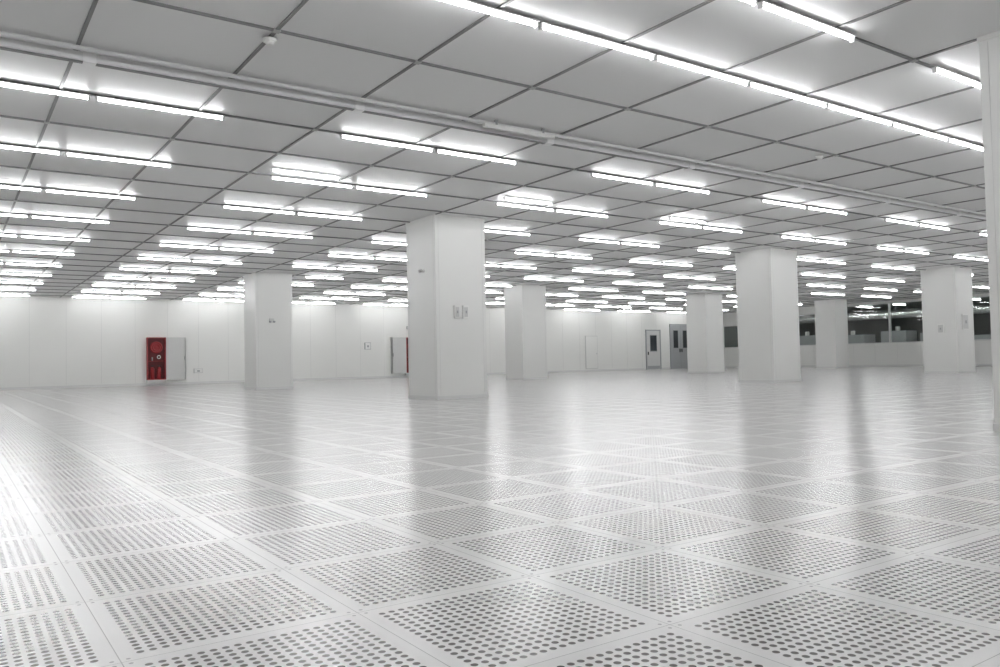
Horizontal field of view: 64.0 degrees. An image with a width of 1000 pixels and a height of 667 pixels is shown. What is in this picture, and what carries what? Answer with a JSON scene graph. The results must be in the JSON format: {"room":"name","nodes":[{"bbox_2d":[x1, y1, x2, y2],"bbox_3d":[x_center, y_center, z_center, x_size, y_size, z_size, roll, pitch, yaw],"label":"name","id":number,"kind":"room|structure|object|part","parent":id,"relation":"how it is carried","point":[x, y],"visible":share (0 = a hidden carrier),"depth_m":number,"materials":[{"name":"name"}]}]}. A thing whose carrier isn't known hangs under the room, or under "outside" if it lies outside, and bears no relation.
{"room":"clean room","nodes":[
{"label":"clean room","id":0,"kind":"room"},
{"bbox_2d":[0,296,686,386],"bbox_3d":[-7.059,0.379,36.566,50.000,3.420,0.153,0,-2,-35],"label":"wall","id":1,"kind":"structure","parent":0,"point":[45,341],"depth_m":33.29,"materials":[{"name":"white paint"}]},
{"bbox_2d":[146,337,185,382],"bbox_3d":[-13.330,1.058,31.953,1.440,1.800,0.240,0,-2,-35],"label":"cabinet","id":2,"kind":"object","parent":1,"relation":"attached to","point":[165,356],"visible":1,"depth_m":31.93,"materials":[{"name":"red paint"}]},
{"bbox_3d":[-13.044,1.009,32.154,0.740,1.700,0.240,0,-2,-35],"label":"cabinet door","id":3,"kind":"part","parent":2,"relation":"part of","materials":[{"name":"grey paint"}]},
{"bbox_2d":[194,368,202,372],"bbox_3d":[-12.340,1.517,32.720,0.316,0.165,0.072,0,-2,-35],"label":"power socket","id":4,"kind":"object","parent":1,"relation":"attached to","point":[201,369],"visible":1,"depth_m":32.69,"materials":[{"name":"grey paint"}]},
{"bbox_2d":[0,367,685,389],"bbox_3d":[-6.978,2.034,36.440,50.000,0.100,0.020,0,-2,-35],"label":"baseboard","id":5,"kind":"structure","parent":1,"relation":"attached to","point":[399,376],"depth_m":33.10,"materials":[{"name":"metal"}]},
{"bbox_2d":[364,342,370,348],"bbox_3d":[-6.128,0.578,37.064,0.300,0.320,0.072,0,-2,-35],"label":"control box","id":6,"kind":"object","parent":1,"relation":"attached to","point":[366,345],"visible":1,"depth_m":37.03,"materials":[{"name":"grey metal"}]},
{"bbox_2d":[390,337,408,374],"bbox_3d":[-4.506,1.089,38.058,1.440,1.800,0.240,0,-2,-35],"label":"cabinet","id":7,"kind":"object","parent":1,"relation":"attached to","point":[398,346],"visible":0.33,"depth_m":37.79,"materials":[{"name":"white metal"}]},
{"bbox_2d":[585,336,597,368],"bbox_3d":[5.147,1.053,44.845,0.900,1.850,0.066,0,-2,-35],"label":"access hatch","id":8,"kind":"object","parent":1,"relation":"attached to","point":[591,344],"visible":1,"depth_m":44.83,"materials":[{"name":"grey paint"}]},
{"bbox_2d":[645,330,661,369],"bbox_3d":[9.129,0.957,47.614,1.240,2.370,0.060,0,-2,-35],"label":"frame","id":9,"kind":"object","parent":1,"relation":"attached to","point":[645,330],"visible":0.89,"depth_m":47.31,"materials":[{"name":"grey metal"}]},
{"bbox_2d":[647,331,660,369],"bbox_3d":[9.142,0.989,47.595,1.088,2.285,0.097,0,-2,-35],"label":"leaf","id":10,"kind":"object","parent":1,"relation":"attached to","point":[653,337],"visible":0.97,"depth_m":47.59,"materials":[{"name":"grey paint"}]},
{"bbox_2d":[671,325,680,368],"bbox_3d":[10.711,0.820,48.690,0.813,2.635,0.097,0,-2,-35],"label":"leaf","id":11,"kind":"object","parent":1,"relation":"attached to","point":[675,329],"visible":1,"depth_m":48.69,"materials":[{"name":"grey metal"}]},
{"bbox_2d":[669,324,686,368],"bbox_3d":[11.037,0.789,48.943,1.790,2.720,0.060,0,-2,-35],"label":"frame","id":12,"kind":"object","parent":1,"relation":"attached to","point":[669,324],"visible":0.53,"depth_m":48.43,"materials":[{"name":"grey metal"}]},
{"bbox_2d":[680,325,687,367],"bbox_3d":[11.389,0.822,49.159,0.813,2.635,0.097,0,-2,-35],"label":"leaf","id":13,"kind":"object","parent":1,"relation":"attached to","point":[683,328],"visible":0.61,"depth_m":49.09,"materials":[{"name":"grey metal"}]},
{"bbox_2d":[0,366,999,666],"bbox_3d":[7.269,1.375,22.002,57.400,0.150,40.400,0,-2,-35],"label":"floor","id":14,"kind":"structure","parent":0,"point":[833,517],"depth_m":3.39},
{"bbox_2d":[243,272,293,389],"bbox_3d":[-6.946,-0.056,23.979,1.124,3.420,1.124,0,-2,-35],"label":"column","id":15,"kind":"structure","parent":14,"relation":"on","point":[268,347],"depth_m":23.55,"materials":[{"name":"paint"}]},
{"bbox_2d":[405,214,487,399],"bbox_3d":[-1.033,-0.469,15.434,1.124,3.420,1.124,0,-2,-35],"label":"column","id":16,"kind":"structure","parent":14,"relation":"on","point":[447,354],"depth_m":15.00,"materials":[{"name":"paint"}]},
{"bbox_2d":[453,305,459,317],"bbox_3d":[-0.800,-0.403,14.886,0.120,0.240,0.060,0,-2,-35],"label":"switch panel","id":17,"kind":"object","parent":16,"relation":"attached to","point":[456,308],"visible":1,"depth_m":14.86,"materials":[{"name":"white plastic"}]},
{"bbox_2d":[462,306,468,318],"bbox_3d":[-0.644,-0.402,14.994,0.120,0.240,0.060,0,-2,-35],"label":"switch panel","id":18,"kind":"object","parent":16,"relation":"attached to","point":[465,309],"visible":1,"depth_m":14.97,"materials":[{"name":"white plastic"}]},
{"bbox_2d":[504,284,547,379],"bbox_3d":[0.948,-0.028,29.441,1.124,3.420,1.124,0,-2,-35],"label":"column","id":19,"kind":"structure","parent":14,"relation":"on","point":[524,305],"depth_m":29.03,"materials":[{"name":"paint"}]},
{"bbox_2d":[685,293,724,372],"bbox_3d":[8.966,0.001,34.988,1.124,3.420,1.124,0,-2,-35],"label":"column","id":20,"kind":"structure","parent":14,"relation":"on","point":[704,311],"depth_m":34.59,"materials":[{"name":"paint"}]},
{"bbox_2d":[735,248,801,382],"bbox_3d":[7.034,-0.440,21.015,1.124,3.420,1.124,0,-2,-35],"label":"column","id":21,"kind":"structure","parent":14,"relation":"on","point":[766,279],"depth_m":20.62,"materials":[{"name":"paint"}]},
{"bbox_2d":[800,332,815,344],"bbox_3d":[18.788,0.941,48.846,1.320,2.098,2.275,0,-2,-35],"label":"machine","id":22,"kind":"object","parent":14,"relation":"on","point":[804,340],"visible":0.16,"depth_m":48.31,"materials":[{"name":"grey metal"}]},
{"bbox_2d":[814,299,849,367],"bbox_3d":[16.738,0.029,40.365,1.124,3.420,1.124,0,-2,-35],"label":"column","id":23,"kind":"structure","parent":14,"relation":"on","point":[831,319],"depth_m":39.98,"materials":[{"name":"paint"}]},
{"bbox_2d":[848,331,875,343],"bbox_3d":[20.542,0.860,46.500,1.320,2.028,2.117,0,-2,-35],"label":"machine","id":24,"kind":"object","parent":14,"relation":"on","point":[852,338],"visible":0.23,"depth_m":45.82,"materials":[{"name":"grey metal"}]},
{"bbox_2d":[881,326,916,342],"bbox_3d":[22.120,0.689,44.417,1.320,2.162,1.595,0,-2,-35],"label":"machine","id":25,"kind":"object","parent":14,"relation":"on","point":[905,335],"visible":0.23,"depth_m":44.01,"materials":[{"name":"metal"}]},
{"bbox_2d":[920,267,975,372],"bbox_3d":[14.757,-0.413,26.358,1.124,3.420,1.124,0,-2,-35],"label":"column","id":26,"kind":"structure","parent":14,"relation":"on","point":[946,293],"depth_m":25.97,"materials":[{"name":"paint"}]},
{"bbox_2d":[937,324,944,332],"bbox_3d":[14.313,-0.157,25.977,0.060,0.300,0.200,0,-2,-35],"label":"switch panel","id":27,"kind":"object","parent":26,"relation":"attached to","point":[940,327],"visible":1,"depth_m":25.97,"materials":[{"name":"white plastic"}]},
{"bbox_2d":[961,314,968,329],"bbox_3d":[15.026,-0.376,25.836,0.350,0.500,0.060,0,-2,-35],"label":"switch panel","id":28,"kind":"object","parent":26,"relation":"attached to","point":[964,317],"visible":1,"depth_m":25.78,"materials":[{"name":"white plastic"}]},
{"bbox_2d":[974,334,990,339],"bbox_3d":[24.944,0.685,40.292,1.320,1.773,2.098,0,-2,-35],"label":"machine","id":29,"kind":"object","parent":14,"relation":"on","point":[976,337],"visible":0.02,"depth_m":40.33,"materials":[{"name":"grey metal"}]},
{"bbox_2d":[977,30,999,431],"bbox_3d":[4.966,-0.888,6.765,1.124,3.420,1.124,0,-2,-35],"label":"column","id":30,"kind":"structure","parent":14,"relation":"on","point":[989,44],"depth_m":6.86,"materials":[{"name":"paint"}]},
{"bbox_2d":[0,0,999,312],"bbox_3d":[7.197,-2.192,22.125,57.400,0.150,40.400,0,-2,-35],"label":"ceiling","id":31,"kind":"structure","parent":0,"point":[719,35],"depth_m":9.72,"materials":[{"name":"white metal"}]},
{"bbox_2d":[0,80,89,100],"bbox_3d":[-4.335,-2.339,7.651,0.760,0.042,0.209,0,-2,-35],"label":"ceiling lights","id":32,"kind":"object","parent":31,"relation":"attached to","point":[2,83],"depth_m":7.68},
{"bbox_2d":[0,213,109,223],"bbox_3d":[-7.817,-2.047,14.122,1.709,0.042,0.353,0,-2,-35],"label":"ceiling lights","id":33,"kind":"object","parent":31,"relation":"attached to","point":[1,214],"depth_m":14.18},
{"bbox_2d":[0,184,135,200],"bbox_3d":[-6.473,-2.144,12.085,1.836,0.042,0.294,0,-2,-35],"label":"ceiling lights","id":34,"kind":"object","parent":31,"relation":"attached to","point":[1,186],"depth_m":12.13},
{"bbox_2d":[0,144,171,167],"bbox_3d":[-5.140,-2.240,10.058,1.945,0.042,0.264,0,-2,-35],"label":"ceiling lights","id":35,"kind":"object","parent":31,"relation":"attached to","point":[5,146],"depth_m":10.07},
{"bbox_2d":[95,95,224,120],"bbox_3d":[-3.472,-2.336,8.243,1.271,0.042,0.203,0,-2,-35],"label":"ceiling lights","id":36,"kind":"object","parent":31,"relation":"attached to","point":[97,98],"depth_m":8.26},
{"bbox_2d":[186,227,312,238],"bbox_3d":[-4.971,-2.037,16.086,2.594,0.042,0.347,0,-2,-35],"label":"ceiling lights","id":37,"kind":"object","parent":31,"relation":"attached to","point":[191,228],"depth_m":16.11},
{"bbox_2d":[262,36,276,45],"bbox_3d":[-1.912,-2.419,6.644,0.120,0.050,0.120,0,-2,-35],"label":"smoke detector","id":38,"kind":"object","parent":31,"relation":"attached to","point":[268,40],"visible":1,"depth_m":6.61,"materials":[{"name":"white plastic"}]},
{"bbox_2d":[222,205,362,220],"bbox_3d":[-3.585,-2.133,14.086,2.613,0.042,0.298,0,-2,-35],"label":"ceiling lights","id":39,"kind":"object","parent":31,"relation":"attached to","point":[223,206],"depth_m":14.09},
{"bbox_2d":[270,168,427,197],"bbox_3d":[-2.130,-2.239,11.870,2.767,0.042,0.706,0,-2,-35],"label":"ceiling lights","id":40,"kind":"object","parent":31,"relation":"attached to","point":[272,169],"depth_m":11.75},
{"bbox_2d":[339,133,516,164],"bbox_3d":[-0.815,-2.327,10.086,2.620,0.042,0.210,0,-2,-35],"label":"ceiling lights","id":41,"kind":"object","parent":31,"relation":"attached to","point":[346,136],"depth_m":10.05},
{"bbox_2d":[0,31,985,220],"bbox_3d":[8.021,-2.328,14.782,50.000,0.115,0.245,0,-2,-35],"label":"ceiling pipe","id":42,"kind":"object","parent":31,"relation":"attached to","point":[89,57],"depth_m":8.36,"materials":[{"name":"grey metal"}]},
{"bbox_2d":[0,0,988,312],"bbox_3d":[4.320,-2.117,20.131,50.000,0.021,40.000,0,-2,-35],"label":"grid","id":43,"kind":"object","parent":31,"relation":"attached to","point":[277,30],"depth_m":13.60,"materials":[{"name":"grey metal"}]},
{"bbox_2d":[495,196,608,217],"bbox_3d":[1.047,-2.228,14.066,2.802,0.042,0.701,0,-2,-35],"label":"ceiling lights","id":44,"kind":"object","parent":31,"relation":"attached to","point":[504,198],"depth_m":13.97},
{"bbox_2d":[546,294,685,312],"bbox_3d":[6.395,-1.435,40.258,16.156,0.042,7.887,0,-2,-35],"label":"ceiling lights","id":45,"kind":"object","parent":31,"relation":"attached to","point":[546,294],"depth_m":39.70},
{"bbox_2d":[590,173,710,193],"bbox_3d":[2.365,-2.315,12.285,2.644,0.042,0.208,0,-2,-35],"label":"ceiling lights","id":46,"kind":"object","parent":31,"relation":"attached to","point":[591,174],"depth_m":12.29},
{"bbox_2d":[657,217,742,232],"bbox_3d":[4.233,-2.217,16.259,2.806,0.042,0.677,0,-2,-35],"label":"ceiling lights","id":47,"kind":"object","parent":31,"relation":"attached to","point":[674,218],"depth_m":16.20},
{"bbox_2d":[440,0,982,150],"bbox_3d":[3.008,-2.468,8.240,8.329,0.042,0.142,0,-2,-35],"label":"ceiling lights","id":48,"kind":"object","parent":31,"relation":"attached to","point":[464,3],"depth_m":7.34},
{"bbox_2d":[741,0,855,42],"bbox_3d":[2.440,-2.519,6.398,1.480,0.042,0.121,0,-2,-35],"label":"ceiling lights","id":49,"kind":"object","parent":31,"relation":"attached to","point":[764,4],"depth_m":6.40},
{"bbox_2d":[815,155,823,159],"bbox_3d":[4.366,-2.399,10.927,0.120,0.050,0.120,0,-2,-35],"label":"smoke detector","id":50,"kind":"object","parent":31,"relation":"attached to","point":[818,157],"visible":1,"depth_m":10.89,"materials":[{"name":"white plastic"}]},
{"bbox_2d":[931,66,980,88],"bbox_3d":[4.472,-2.512,7.802,1.038,0.042,0.116,0,-2,-35],"label":"ceiling lights","id":51,"kind":"object","parent":31,"relation":"attached to","point":[943,71],"depth_m":7.81},
{"bbox_2d":[483,120,554,139],"bbox_3d":[0.229,-2.368,9.261,1.000,0.100,0.050,0,-2,-35],"label":"bar","id":52,"kind":"object","parent":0,"point":[495,126],"depth_m":9.23,"materials":[{"name":"white metal"}]},
{"bbox_2d":[723,293,991,365],"bbox_3d":[24.974,-0.345,34.338,0.153,3.420,40.000,0,-2,-35],"label":"wall","id":53,"kind":"structure","parent":0,"point":[883,353],"depth_m":41.79,"materials":[{"name":"white paint"}]},
{"bbox_2d":[723,325,737,347],"bbox_3d":[14.469,0.199,49.496,0.180,1.400,1.700,0,-2,-35],"label":"frame","id":54,"kind":"object","parent":53,"relation":"attached to","point":[731,325],"visible":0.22,"depth_m":49.92,"materials":[{"name":"metal"}]},
{"bbox_2d":[799,313,815,345],"bbox_3d":[16.938,-0.174,45.929,0.180,1.800,3.400,0,-2,-35],"label":"frame","id":55,"kind":"object","parent":53,"relation":"attached to","point":[813,313],"visible":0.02,"depth_m":45.16,"materials":[{"name":"metal"}]},
{"bbox_2d":[724,364,991,367],"bbox_3d":[24.939,1.314,34.233,0.020,0.100,40.000,0,-2,-35],"label":"baseboard","id":56,"kind":"structure","parent":53,"relation":"attached to","point":[900,364],"depth_m":41.62,"materials":[{"name":"metal"}]},
{"bbox_2d":[847,295,990,344],"bbox_3d":[21.740,-0.660,38.991,0.180,2.100,11.300,0,-2,-35],"label":"frame","id":57,"kind":"object","parent":53,"relation":"attached to","point":[889,303],"visible":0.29,"depth_m":41.28,"materials":[{"name":"metal"}]},
{"bbox_2d":[724,296,990,346],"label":"window","id":58,"kind":"structure","parent":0,"point":[982,324],"depth_m":48.33,"materials":[{"name":"clear glass"}]},
{"bbox_2d":[799,300,989,323],"bbox_3d":[23.603,-1.278,43.170,1.663,0.773,22.000,0,-2,-35],"label":"ventilation ducts","id":59,"kind":"object","parent":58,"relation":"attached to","point":[982,308],"visible":0.38,"depth_m":44.77,"materials":[{"name":"silver metal"}]},
{"bbox_2d":[858,298,980,307],"bbox_3d":[21.368,-1.573,42.855,1.300,0.115,19.100,0,-2,-35],"label":"ceiling lights","id":60,"kind":"object","parent":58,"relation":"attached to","point":[867,306],"visible":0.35,"depth_m":42.92}
]}

